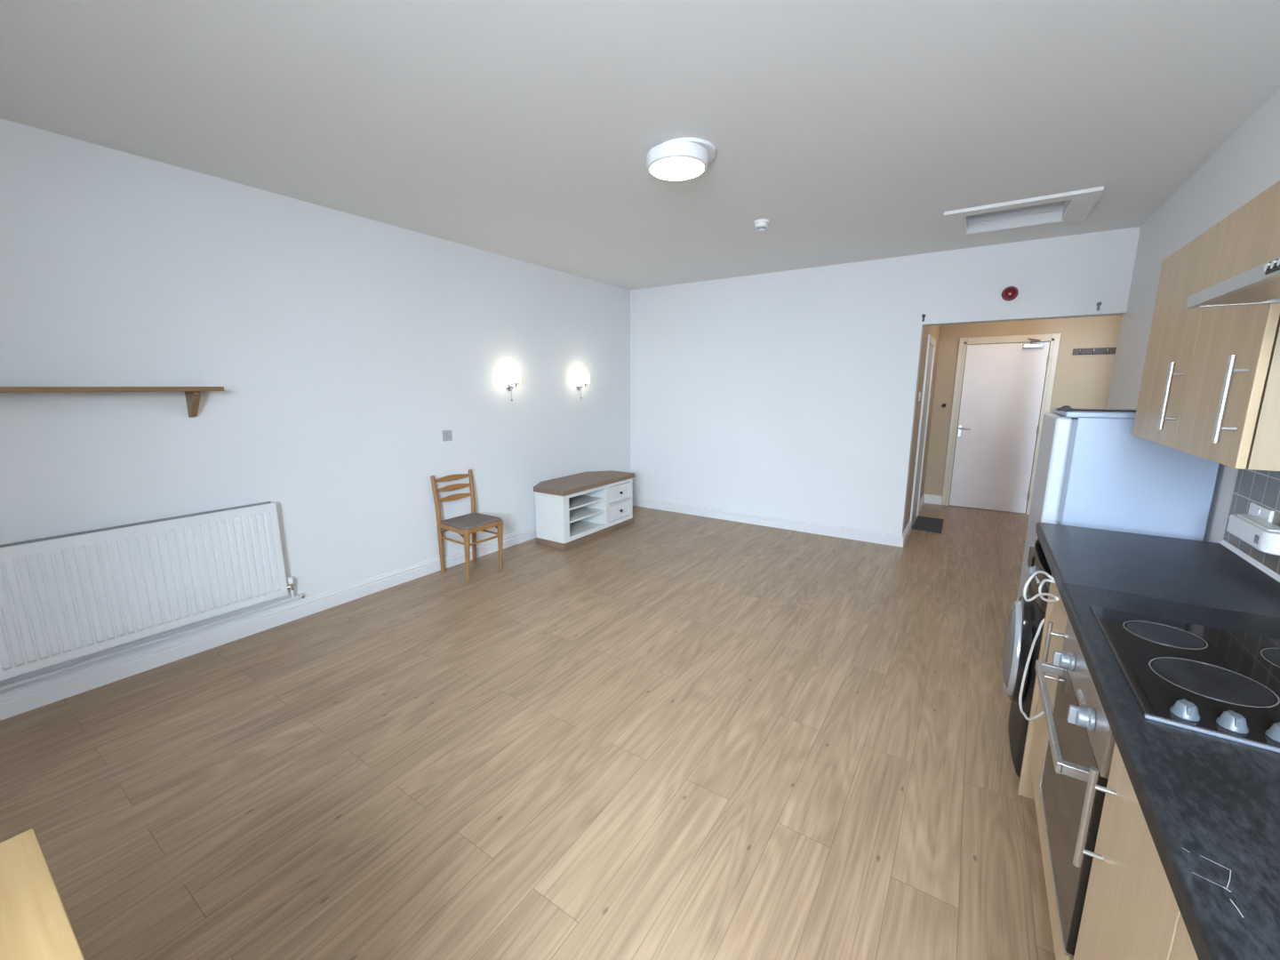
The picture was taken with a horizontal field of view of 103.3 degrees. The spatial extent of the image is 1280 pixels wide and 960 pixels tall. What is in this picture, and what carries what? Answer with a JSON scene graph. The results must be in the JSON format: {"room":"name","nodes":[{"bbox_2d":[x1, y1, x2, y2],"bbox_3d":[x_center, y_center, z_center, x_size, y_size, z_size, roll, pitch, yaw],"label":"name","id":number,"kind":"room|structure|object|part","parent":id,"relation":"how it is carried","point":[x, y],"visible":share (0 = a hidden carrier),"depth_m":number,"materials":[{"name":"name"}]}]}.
{"room":"studio apartment","nodes":[
{"label":"studio apartment","id":0,"kind":"room"},
{"bbox_2d":[0,118,630,694],"bbox_3d":[-1.857,-0.516,3.820,0.150,2.622,6.376,7,13,33],"label":"wall","id":1,"kind":"structure","parent":0,"point":[342,348],"depth_m":3.08,"materials":[{"name":"white paint"}]},
{"bbox_2d":[0,386,223,417],"bbox_3d":[-2.833,-0.293,2.054,0.180,0.166,1.835,7,13,33],"label":"wall shelf","id":2,"kind":"object","parent":1,"relation":"attached to","point":[193,394],"visible":1,"depth_m":2.46,"materials":[{"name":"brown wood"}]},
{"bbox_2d":[0,501,294,680],"bbox_3d":[-2.785,0.570,2.350,0.111,0.592,2.055,7,13,33],"label":"radiator","id":3,"kind":"object","parent":1,"relation":"attached to","point":[64,597],"visible":1,"depth_m":2.56,"materials":[{"name":"metal"}]},
{"bbox_2d":[0,501,273,547],"bbox_3d":[-2.792,0.295,2.273,0.056,0.022,2.001,7,13,33],"label":"grille","id":4,"kind":"object","parent":3,"relation":"attached to","point":[70,539],"depth_m":2.59,"materials":[{"name":"white metal"}]},
{"bbox_2d":[0,590,304,691],"bbox_3d":[-2.814,0.899,2.397,0.080,0.089,2.236,7,13,33],"label":"pipe","id":5,"kind":"object","parent":1,"relation":"attached to","point":[292,596],"visible":0.99,"depth_m":2.67,"materials":[{"name":"silver metal"}]},
{"bbox_2d":[0,526,536,720],"bbox_3d":[-1.786,0.725,4.002,0.020,0.116,6.076,7,13,33],"label":"baseboard","id":6,"kind":"structure","parent":1,"relation":"attached to","point":[36,695],"depth_m":2.95,"materials":[{"name":"white wood"}]},
{"bbox_2d":[442,430,452,441],"bbox_3d":[-1.573,-0.362,4.140,0.008,0.088,0.086,7,13,33],"label":"wall socket","id":7,"kind":"object","parent":1,"relation":"attached to","point":[447,436],"visible":1,"depth_m":4.13,"materials":[{"name":"white plastic"}]},
{"bbox_2d":[505,372,520,400],"bbox_3d":[-1.139,-0.842,4.598,0.138,0.256,0.092,7,13,33],"label":"wall light","id":8,"kind":"object","parent":1,"relation":"attached to","point":[515,377],"visible":1,"depth_m":4.55,"materials":[{"name":"silver metal"}]},
{"bbox_3d":[-1.187,-0.855,4.628,0.024,0.084,0.084,7,13,33],"label":"wall plate","id":9,"kind":"part","parent":8,"relation":"part of","materials":[{"name":"silver metal"}]},
{"bbox_3d":[-1.120,-0.922,4.571,0.092,0.088,0.092,7,13,33],"label":"lamp shade","id":10,"kind":"part","parent":8,"relation":"part of","materials":[{"name":"white"}]},
{"bbox_2d":[576,375,589,399],"bbox_3d":[-0.600,-0.991,5.401,0.138,0.256,0.092,7,13,33],"label":"wall light","id":11,"kind":"object","parent":1,"relation":"attached to","point":[585,379],"visible":1,"depth_m":5.36,"materials":[{"name":"silver metal"}]},
{"bbox_3d":[-0.647,-1.003,5.430,0.024,0.084,0.084,7,13,33],"label":"wall plate","id":12,"kind":"part","parent":11,"relation":"part of","materials":[{"name":"silver metal"}]},
{"bbox_3d":[-0.581,-1.071,5.373,0.092,0.088,0.092,7,13,33],"label":"lamp shade","id":13,"kind":"part","parent":11,"relation":"part of","materials":[{"name":"white"}]},
{"bbox_2d":[0,503,1055,959],"bbox_3d":[0.809,0.905,3.623,5.097,0.100,8.562,7,13,33],"label":"floor","id":14,"kind":"structure","parent":0,"point":[662,735],"depth_m":2.03,"materials":[{"name":"brown wood"}]},
{"bbox_2d":[0,828,86,959],"bbox_3d":[-0.978,1.070,0.405,0.735,0.748,0.840,7,13,33],"label":"table","id":15,"kind":"object","parent":14,"relation":"on","point":[36,924],"visible":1,"depth_m":0.74,"materials":[{"name":"brown wood"}]},
{"bbox_2d":[430,469,503,581],"bbox_3d":[-1.389,0.353,4.118,0.416,0.806,0.402,7,13,33],"label":"dining chair","id":16,"kind":"object","parent":14,"relation":"on","point":[474,522],"visible":1,"depth_m":4.08,"materials":[{"name":"brown wood"}]},
{"bbox_3d":[-1.619,0.361,4.075,0.071,0.806,0.051,7,13,33],"label":"leg","id":17,"kind":"part","parent":16,"relation":"part of","materials":[{"name":"brown wood"}]},
{"bbox_3d":[-1.329,0.590,3.918,0.049,0.413,0.049,-2,11,-11],"label":"leg","id":18,"kind":"part","parent":16,"relation":"part of","materials":[{"name":"brown wood"}]},
{"bbox_3d":[-1.370,0.356,4.100,0.364,0.037,0.393,7,13,33],"label":"seat frame","id":19,"kind":"part","parent":16,"relation":"part of","materials":[{"name":"brown wood"}]},
{"bbox_2d":[440,512,501,529],"bbox_3d":[-1.370,0.325,4.094,0.349,0.029,0.376,7,13,33],"label":"seat cushion","id":20,"kind":"object","parent":16,"relation":"on","point":[472,521],"depth_m":4.03,"materials":[{"name":"beige fabric"}]},
{"bbox_3d":[-1.433,0.310,4.352,0.071,0.806,0.052,7,13,33],"label":"leg","id":21,"kind":"part","parent":16,"relation":"part of","materials":[{"name":"brown wood"}]},
{"bbox_3d":[-1.148,0.540,4.188,0.049,0.413,0.049,-2,11,-11],"label":"leg","id":22,"kind":"part","parent":16,"relation":"part of","materials":[{"name":"brown wood"}]},
{"bbox_2d":[533,470,635,550],"bbox_3d":[-0.583,0.266,5.247,0.511,0.565,1.169,7,13,33],"label":"tv cabinet","id":23,"kind":"object","parent":14,"relation":"on","point":[572,510],"visible":1,"depth_m":5.06,"materials":[{"name":"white wood"}]},
{"bbox_2d":[568,495,604,510],"bbox_3d":[-0.721,0.223,5.061,0.435,0.018,0.640,7,13,33],"label":"shelf","id":24,"kind":"object","parent":23,"relation":"attached to","point":[580,500],"depth_m":5.12,"materials":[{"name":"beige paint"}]},
{"bbox_2d":[569,506,604,523],"bbox_3d":[-0.721,0.346,5.083,0.435,0.018,0.640,7,13,33],"label":"shelf","id":25,"kind":"object","parent":23,"relation":"attached to","point":[580,513],"depth_m":5.13,"materials":[{"name":"beige paint"}]},
{"bbox_3d":[-0.218,0.133,5.376,0.016,0.168,0.378,7,13,33],"label":"drawer","id":26,"kind":"part","parent":23,"relation":"part of","materials":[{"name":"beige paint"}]},
{"bbox_3d":[-0.218,0.325,5.412,0.016,0.168,0.378,7,13,33],"label":"drawer","id":27,"kind":"part","parent":23,"relation":"part of","materials":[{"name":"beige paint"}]},
{"bbox_2d":[912,515,943,533],"bbox_3d":[3.180,0.486,5.578,0.275,0.012,0.650,7,13,33],"label":"door mat","id":28,"kind":"object","parent":14,"relation":"on","point":[932,524],"visible":1,"depth_m":5.53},
{"bbox_2d":[1002,539,1051,776],"bbox_3d":[1.772,0.735,1.949,0.608,0.845,0.556,7,13,33],"label":"washing machine","id":29,"kind":"object","parent":14,"relation":"on","point":[1025,618],"visible":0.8,"depth_m":1.95,"materials":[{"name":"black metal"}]},
{"bbox_3d":[1.584,0.769,2.082,0.036,0.670,0.556,7,13,33],"label":"panel","id":30,"kind":"part","parent":29,"relation":"part of","materials":[{"name":"black plastic"}]},
{"bbox_3d":[1.663,0.340,2.142,0.024,0.080,0.155,7,13,33],"label":"detergent drawer","id":31,"kind":"part","parent":29,"relation":"part of","materials":[{"name":"white plastic"}]},
{"bbox_2d":[1017,574,1055,799],"bbox_3d":[1.648,0.772,1.672,0.551,0.872,0.018,7,13,33],"label":"end panel","id":32,"kind":"object","parent":14,"relation":"on","point":[1025,788],"visible":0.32,"depth_m":1.84,"materials":[{"name":"beige wood"}]},
{"bbox_2d":[1029,585,1067,816],"bbox_3d":[1.543,0.797,1.539,0.577,0.872,0.320,7,13,33],"label":"base cabinet","id":33,"kind":"object","parent":14,"relation":"on","point":[1056,628],"visible":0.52,"depth_m":1.65,"materials":[{"name":"brown wood"}]},
{"bbox_3d":[1.260,0.537,1.551,0.040,0.212,0.012,7,13,33],"label":"handle","id":34,"kind":"part","parent":33,"relation":"part of","materials":[{"name":"silver metal"}]},
{"bbox_2d":[1035,522,1279,618],"bbox_3d":[1.753,0.296,1.739,0.566,0.038,0.844,7,13,33],"label":"countertop","id":35,"kind":"structure","parent":33,"relation":"on","point":[1198,572],"depth_m":1.67,"materials":[{"name":"stone"}]},
{"bbox_2d":[1018,570,1059,720],"bbox_3d":[1.389,0.582,1.741,0.093,0.531,0.371,5,12,24],"label":"cable","id":36,"kind":"object","parent":35,"relation":"hanging from","point":[1034,574],"visible":0.91,"depth_m":1.79,"materials":[{"name":"white plastic"}]},
{"bbox_2d":[1034,616,1115,959],"bbox_3d":[1.267,0.785,1.158,0.584,0.704,0.598,7,13,33],"label":"oven","id":37,"kind":"object","parent":14,"relation":"on","point":[1080,738],"depth_m":1.20,"materials":[{"name":"silver metal"}]},
{"bbox_3d":[1.087,1.057,1.329,0.018,0.107,0.598,7,13,33],"label":"filler panel","id":38,"kind":"part","parent":37,"relation":"part of","materials":[{"name":"beige wood"}]},
{"bbox_3d":[1.089,0.773,1.290,0.023,0.450,0.562,7,13,33],"label":"door trim","id":39,"kind":"part","parent":37,"relation":"part of","materials":[{"name":"silver metal"}]},
{"bbox_3d":[1.050,0.579,1.267,0.063,0.026,0.494,7,13,33],"label":"handle","id":40,"kind":"part","parent":37,"relation":"part of","materials":[{"name":"silver metal"}]},
{"bbox_3d":[1.117,0.474,1.336,0.042,0.048,0.048,7,13,33],"label":"control knob","id":41,"kind":"part","parent":37,"relation":"part of","materials":[{"name":"silver metal"}]},
{"bbox_3d":[1.091,0.770,1.288,0.022,0.444,0.562,7,13,33],"label":"door","id":42,"kind":"part","parent":37,"relation":"part of","materials":[{"name":"clear glass"}]},
{"bbox_3d":[0.963,0.517,1.107,0.042,0.048,0.048,7,13,33],"label":"control knob","id":43,"kind":"part","parent":37,"relation":"part of","materials":[{"name":"silver metal"}]},
{"bbox_3d":[1.084,0.491,1.228,0.024,0.111,0.584,7,13,33],"label":"control panel","id":44,"kind":"part","parent":37,"relation":"part of","materials":[{"name":"silver metal"}]},
{"bbox_2d":[1016,407,1219,599],"bbox_3d":[2.242,0.361,2.476,0.532,1.388,0.559,7,13,33],"label":"fridge","id":45,"kind":"object","parent":14,"relation":"on","point":[1092,471],"visible":0.23,"depth_m":2.19,"materials":[{"name":"white metal"}]},
{"bbox_3d":[2.045,0.321,2.601,0.060,1.302,0.555,7,13,33],"label":"door","id":46,"kind":"part","parent":45,"relation":"part of","materials":[{"name":"white metal"}]},
{"bbox_3d":[2.255,-0.309,2.343,0.500,0.023,0.559,7,13,33],"label":"lid","id":47,"kind":"part","parent":45,"relation":"part of","materials":[{"name":"white plastic"}]},
{"bbox_2d":[1056,405,1135,411],"bbox_3d":[2.120,-0.312,2.232,0.452,0.024,0.049,5,12,27],"label":"lead","id":48,"kind":"object","parent":45,"relation":"on","point":[1065,407],"visible":0.69,"depth_m":2.29,"materials":[{"name":"black plastic"}]},
{"bbox_2d":[1072,743,1180,959],"bbox_3d":[1.014,0.943,0.753,0.577,0.872,0.384,7,13,33],"label":"base cabinet","id":49,"kind":"object","parent":14,"relation":"on","point":[1131,911],"visible":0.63,"depth_m":0.86,"materials":[{"name":"brown wood"}]},
{"bbox_3d":[0.863,0.647,0.960,0.040,0.212,0.012,7,13,33],"label":"handle","id":50,"kind":"part","parent":49,"relation":"part of","materials":[{"name":"silver metal"}]},
{"bbox_2d":[1169,913,1198,959],"bbox_3d":[0.792,1.004,0.422,0.577,0.872,0.420,7,13,33],"label":"base cabinet","id":51,"kind":"object","parent":14,"relation":"on","point":[1183,948],"visible":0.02,"depth_m":0.64,"materials":[{"name":"brown wood"}]},
{"bbox_2d":[1059,584,1279,959],"bbox_3d":[0.757,0.570,0.259,0.566,0.039,2.766,7,13,33],"label":"countertop","id":52,"kind":"structure","parent":51,"relation":"on","point":[1210,804],"depth_m":0.74,"materials":[{"name":"stone"}]},
{"bbox_2d":[1090,606,1279,752],"bbox_3d":[1.272,0.397,1.004,0.499,0.031,0.556,7,13,33],"label":"cooktop","id":53,"kind":"object","parent":52,"relation":"in","point":[1224,684],"visible":1,"depth_m":1.04,"materials":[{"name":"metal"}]},
{"bbox_3d":[1.272,0.410,1.007,0.499,0.003,0.553,7,13,33],"label":"trim frame","id":54,"kind":"part","parent":53,"relation":"part of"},
{"bbox_3d":[0.981,0.411,0.910,0.038,0.025,0.038,7,13,33],"label":"knob","id":55,"kind":"part","parent":53,"relation":"part of","materials":[{"name":"grey plastic"}]},
{"bbox_3d":[1.029,0.417,0.879,0.038,0.025,0.038,7,13,33],"label":"knob","id":56,"kind":"part","parent":53,"relation":"part of","materials":[{"name":"grey plastic"}]},
{"bbox_3d":[1.077,0.423,0.847,0.038,0.025,0.038,7,13,33],"label":"knob","id":57,"kind":"part","parent":53,"relation":"part of","materials":[{"name":"grey plastic"}]},
{"bbox_2d":[0,0,1279,289],"bbox_3d":[0.057,-1.623,2.328,4.738,0.100,6.376,7,13,33],"label":"ceiling","id":58,"kind":"structure","parent":0,"point":[521,130],"depth_m":2.07,"materials":[{"name":"paint"}]},
{"bbox_2d":[646,137,716,180],"bbox_3d":[0.201,-1.553,2.478,0.330,0.092,0.332,7,13,33],"label":"ceiling light","id":59,"kind":"object","parent":58,"relation":"attached to","point":[681,158],"visible":1,"depth_m":2.39,"materials":[{"name":"white plastic"}]},
{"bbox_2d":[650,157,703,180],"bbox_3d":[0.182,-1.515,2.480,0.262,0.016,0.262,7,13,33],"label":"diffuser","id":60,"kind":"object","parent":59,"relation":"attached to","point":[665,168],"depth_m":2.44,"materials":[{"name":"white plastic"}]},
{"bbox_3d":[0.222,-1.593,2.475,0.300,0.014,0.300,7,13,33],"label":"mounting plate","id":61,"kind":"part","parent":59,"relation":"part of","materials":[{"name":"white plastic"}]},
{"bbox_2d":[753,218,769,231],"bbox_3d":[0.844,-1.759,3.514,0.104,0.065,0.104,7,13,33],"label":"smoke detector","id":62,"kind":"object","parent":58,"relation":"attached to","point":[761,224],"visible":1,"depth_m":3.48,"materials":[{"name":"white plastic"}]},
{"bbox_2d":[944,186,1103,239],"bbox_3d":[2.501,-1.873,3.354,0.790,0.262,0.660,7,13,33],"label":"hatch","id":63,"kind":"object","parent":58,"relation":"attached to","point":[1072,206],"visible":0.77,"depth_m":3.44,"materials":[{"name":"paint"}]},
{"bbox_2d":[630,226,1140,535],"bbox_3d":[1.770,-0.757,5.126,4.438,2.622,0.140,7,13,33],"label":"wall","id":64,"kind":"structure","parent":0,"point":[789,394],"depth_m":5.04,"materials":[{"name":"white paint"}]},
{"bbox_2d":[632,496,901,546],"bbox_3d":[1.175,0.420,5.647,3.116,0.116,0.020,7,13,33],"label":"baseboard","id":65,"kind":"structure","parent":64,"relation":"attached to","point":[799,525],"depth_m":5.45,"materials":[{"name":"white wood"}]},
{"bbox_2d":[1001,286,1018,301],"bbox_3d":[2.967,-1.497,4.063,0.110,0.110,0.060,7,13,33],"label":"fire alarm","id":66,"kind":"object","parent":64,"relation":"attached to","point":[1009,293],"visible":1,"depth_m":4.05,"materials":[{"name":"red plastic"}]},
{"bbox_2d":[1096,302,1101,310],"bbox_3d":[3.437,-1.302,3.793,0.028,0.061,0.044,7,13,33],"label":"wall hook","id":67,"kind":"object","parent":64,"relation":"attached to","point":[1099,304],"visible":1,"depth_m":3.80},
{"bbox_2d":[904,325,941,529],"bbox_3d":[3.067,-0.759,5.605,0.150,2.450,2.076,7,13,33],"label":"wall","id":68,"kind":"structure","parent":0,"point":[934,331],"depth_m":5.09,"materials":[{"name":"beige paint"}]},
{"bbox_2d":[900,520,911,547],"bbox_3d":[2.658,0.530,5.057,0.020,0.116,0.654,7,13,33],"label":"baseboard","id":69,"kind":"object","parent":68,"relation":"attached to","point":[908,529],"visible":1,"depth_m":4.97,"materials":[{"name":"white wood"}]},
{"bbox_2d":[918,494,924,514],"bbox_3d":[3.500,0.297,6.310,0.020,0.116,0.762,7,13,33],"label":"baseboard","id":70,"kind":"structure","parent":68,"relation":"attached to","point":[922,500],"depth_m":6.29,"materials":[{"name":"white wood"}]},
{"bbox_2d":[909,334,935,525],"bbox_3d":[3.061,-0.508,5.489,0.020,2.000,0.795,7,13,33],"label":"door","id":71,"kind":"structure","parent":68,"relation":"in","point":[932,341],"depth_m":5.48,"materials":[{"name":"white wood"}]},
{"bbox_2d":[923,314,1121,513],"bbox_3d":[4.432,-0.834,6.012,1.971,2.450,0.120,7,13,33],"label":"wall","id":72,"kind":"structure","parent":0,"point":[1080,380],"depth_m":5.69,"materials":[{"name":"beige paint"}]},
{"bbox_2d":[924,494,942,504],"bbox_3d":[3.789,0.251,6.560,0.221,0.116,0.020,7,13,33],"label":"baseboard","id":73,"kind":"structure","parent":72,"relation":"attached to","point":[930,499],"depth_m":6.55,"materials":[{"name":"white wood"}]},
{"bbox_2d":[941,333,1061,514],"bbox_3d":[4.238,-0.645,6.020,0.955,2.075,0.138,7,13,33],"label":"door","id":74,"kind":"structure","parent":72,"relation":"in","point":[1004,387],"depth_m":6.05,"materials":[{"name":"white wood"}]},
{"bbox_3d":[3.959,-0.608,6.274,0.040,0.150,0.012,7,13,33],"label":"handle plate","id":75,"kind":"part","parent":74,"relation":"part of","materials":[{"name":"silver metal"}]},
{"bbox_3d":[4.439,-1.572,5.701,0.025,0.064,0.150,-2,11,-11],"label":"closer arm","id":76,"kind":"part","parent":74,"relation":"part of","materials":[{"name":"silver metal"}]},
{"bbox_2d":[1072,347,1116,354],"bbox_3d":[4.918,-1.391,5.471,0.370,0.067,0.062,7,13,33],"label":"coat rack","id":77,"kind":"object","parent":72,"relation":"attached to","point":[1098,350],"visible":0.82,"depth_m":5.48,"materials":[{"name":"silver metal"}]},
{"bbox_2d":[1106,88,1279,543],"bbox_3d":[1.968,-0.054,1.329,0.150,2.622,6.366,7,13,33],"label":"wall","id":78,"kind":"structure","parent":0,"point":[1247,164],"depth_m":2.59,"materials":[{"name":"white paint"}]},
{"bbox_2d":[1132,222,1218,448],"bbox_3d":[1.924,-0.444,1.655,0.356,0.654,0.544,7,13,33],"label":"upper cabinet","id":79,"kind":"object","parent":78,"relation":"attached to","point":[1185,273],"visible":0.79,"depth_m":1.68,"materials":[{"name":"brown wood"}]},
{"bbox_3d":[1.667,-0.262,1.589,0.036,0.208,0.013,7,13,33],"label":"handle","id":80,"kind":"part","parent":79,"relation":"part of","materials":[{"name":"silver metal"}]},
{"bbox_2d":[1175,180,1279,471],"bbox_3d":[1.649,-0.368,1.246,0.356,0.654,0.450,7,13,33],"label":"upper cabinet","id":81,"kind":"object","parent":78,"relation":"attached to","point":[1230,417],"visible":1,"depth_m":1.23,"materials":[{"name":"brown wood"}]},
{"bbox_3d":[1.413,-0.192,1.211,0.036,0.208,0.013,7,13,33],"label":"handle","id":82,"kind":"part","parent":81,"relation":"part of","materials":[{"name":"silver metal"}]},
{"bbox_2d":[1186,256,1279,308],"bbox_3d":[1.310,-0.445,0.809,0.463,0.220,0.597,7,13,33],"label":"hood","id":83,"kind":"object","parent":78,"relation":"attached to","point":[1260,284],"visible":1,"depth_m":1.01,"materials":[{"name":"silver metal"}]},
{"bbox_3d":[1.320,-0.343,0.821,0.439,0.012,0.573,7,13,33],"label":"underside panel","id":84,"kind":"part","parent":83,"relation":"part of","materials":[{"name":"beige"}]},
{"bbox_3d":[1.015,-0.345,0.787,0.004,0.019,0.175,7,13,33],"label":"switch panel","id":85,"kind":"part","parent":83,"relation":"part of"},
{"bbox_2d":[1218,539,1279,582],"bbox_3d":[1.226,0.508,0.456,0.012,0.012,3.625,7,13,33],"label":"trim","id":86,"kind":"structure","parent":78,"relation":"attached to","point":[1251,560],"depth_m":1.72,"materials":[{"name":"white plastic"}]},
{"bbox_2d":[1223,468,1279,575],"bbox_3d":[1.234,0.319,0.415,0.008,0.399,3.625,7,13,33],"label":"tiles","id":87,"kind":"structure","parent":78,"relation":"attached to","point":[1260,487],"depth_m":1.74,"materials":[{"name":"grey tile"}]},
{"bbox_2d":[1226,513,1279,555],"bbox_3d":[1.994,0.169,1.639,0.062,0.071,0.315,7,13,33],"label":"plug adaptor","id":88,"kind":"object","parent":87,"relation":"attached to","point":[1261,534],"visible":1,"depth_m":1.60,"materials":[{"name":"white plastic"}]},
{"bbox_2d":[1253,534,1260,544],"bbox_3d":[1.913,0.184,1.571,0.004,0.025,0.030,7,13,33],"label":"switch","id":89,"kind":"object","parent":88,"relation":"attached to","point":[1256,537],"depth_m":1.57,"materials":[{"name":"grey plastic"}]},
{"bbox_3d":[1.996,0.138,1.625,0.046,0.006,0.225,7,13,33],"label":"lid","id":90,"kind":"part","parent":88,"relation":"part of","materials":[{"name":"white plastic"}]},
{"bbox_2d":[1248,502,1274,522],"bbox_3d":[2.084,0.134,1.708,0.013,0.094,0.150,7,13,33],"label":"wall socket","id":91,"kind":"object","parent":87,"relation":"attached to","point":[1260,511],"visible":0.52,"depth_m":1.69,"materials":[{"name":"white plastic"}]}
]}

